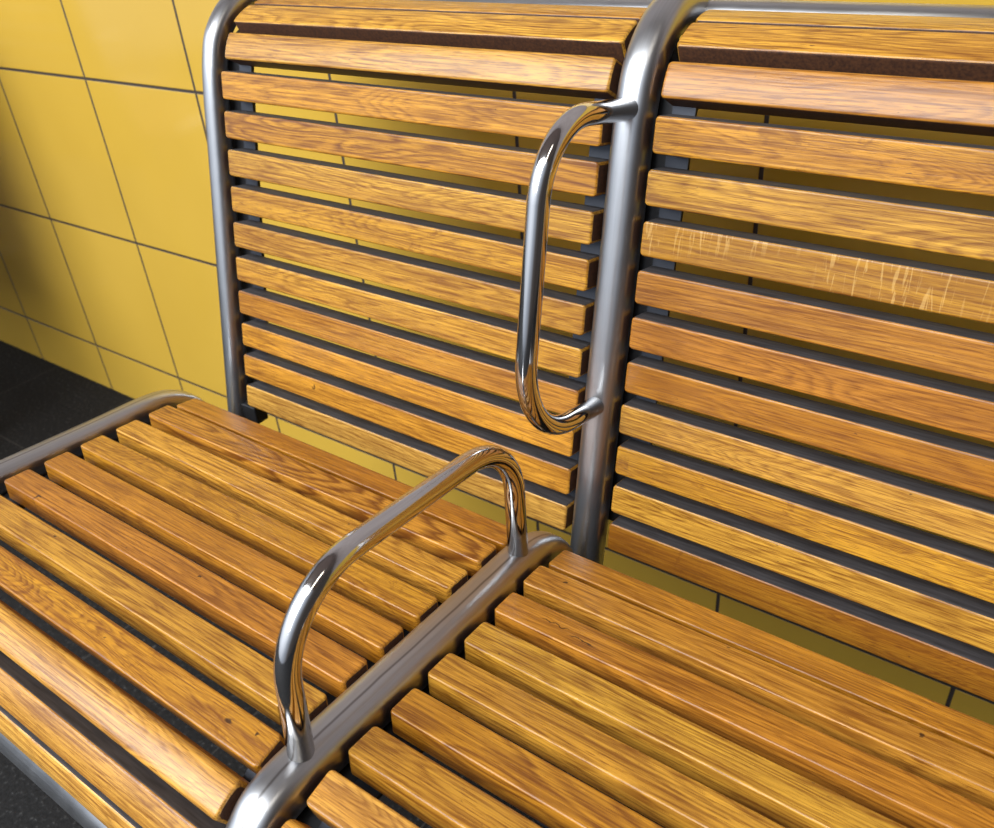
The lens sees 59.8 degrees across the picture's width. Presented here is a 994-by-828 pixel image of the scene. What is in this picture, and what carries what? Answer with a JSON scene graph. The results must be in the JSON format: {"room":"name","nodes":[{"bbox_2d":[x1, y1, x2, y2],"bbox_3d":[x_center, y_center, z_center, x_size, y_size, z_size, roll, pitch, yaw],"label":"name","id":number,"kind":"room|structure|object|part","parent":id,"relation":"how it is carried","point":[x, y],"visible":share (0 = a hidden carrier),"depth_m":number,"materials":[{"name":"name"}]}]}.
{"room":"railway station","nodes":[
{"label":"railway station","id":0,"kind":"room"},
{"bbox_2d":[0,340,664,827],"bbox_3d":[-1.846,1.203,0.277,8.000,0.120,4.872,18,39,31],"label":"floor","id":1,"kind":"structure","parent":0,"point":[41,399],"depth_m":1.42,"materials":[{"name":"concrete"}]},
{"bbox_2d":[0,0,993,827],"bbox_3d":[0.014,0.161,0.730,1.098,0.877,0.628,18,39,31],"label":"bench","id":2,"kind":"object","parent":1,"relation":"on","point":[676,711],"visible":1,"depth_m":0.66,"materials":[{"name":"wood"}]},
{"bbox_3d":[-0.155,0.347,0.560,1.018,0.030,0.030,18,39,31],"label":"rail","id":3,"kind":"part","parent":2,"relation":"part of","materials":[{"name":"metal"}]},
{"bbox_3d":[-0.451,0.087,0.900,0.045,0.072,0.333,18,39,31],"label":"seat web plate","id":4,"kind":"part","parent":2,"relation":"part of","materials":[{"name":"black paint"}]},
{"bbox_3d":[-0.273,-0.224,1.019,0.045,0.423,0.145,18,39,31],"label":"web plate","id":5,"kind":"part","parent":2,"relation":"part of","materials":[{"name":"black paint"}]},
{"bbox_3d":[-0.312,0.337,1.295,0.080,0.012,0.080,18,39,31],"label":"foot plate","id":6,"kind":"part","parent":2,"relation":"part of","materials":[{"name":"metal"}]},
{"bbox_3d":[-0.057,0.118,0.598,0.017,0.160,0.261,18,39,31],"label":"armrest","id":7,"kind":"part","parent":2,"relation":"part of","materials":[{"name":"metal"}]},
{"bbox_3d":[-0.055,0.218,0.650,0.068,0.072,0.333,18,39,31],"label":"seat web plate","id":8,"kind":"part","parent":2,"relation":"part of","materials":[{"name":"black paint"}]},
{"bbox_3d":[0.065,-0.100,0.672,0.017,0.272,0.175,18,39,31],"label":"grab handle","id":9,"kind":"part","parent":2,"relation":"part of","materials":[{"name":"metal"}]},
{"bbox_3d":[0.102,0.474,1.033,0.080,0.012,0.080,18,39,31],"label":"foot plate","id":10,"kind":"part","parent":2,"relation":"part of","materials":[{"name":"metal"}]},
{"bbox_3d":[0.090,0.323,0.934,0.032,0.350,0.032,18,39,31],"label":"leg","id":11,"kind":"part","parent":2,"relation":"part of","materials":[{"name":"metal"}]},
{"bbox_3d":[0.125,-0.103,0.765,0.068,0.403,0.139,18,39,31],"label":"web plate","id":12,"kind":"part","parent":2,"relation":"part of","materials":[{"name":"black paint"}]},
{"bbox_3d":[0.160,-0.324,0.705,1.018,0.028,0.028,18,39,31],"label":"rail","id":13,"kind":"part","parent":2,"relation":"part of","materials":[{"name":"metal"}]},
{"bbox_2d":[0,0,993,725],"bbox_3d":[-0.521,-0.391,1.537,8.000,0.991,0.150,18,39,31],"label":"wall","id":14,"kind":"structure","parent":0,"point":[108,268],"depth_m":1.44,"materials":[{"name":"yellow tile"}]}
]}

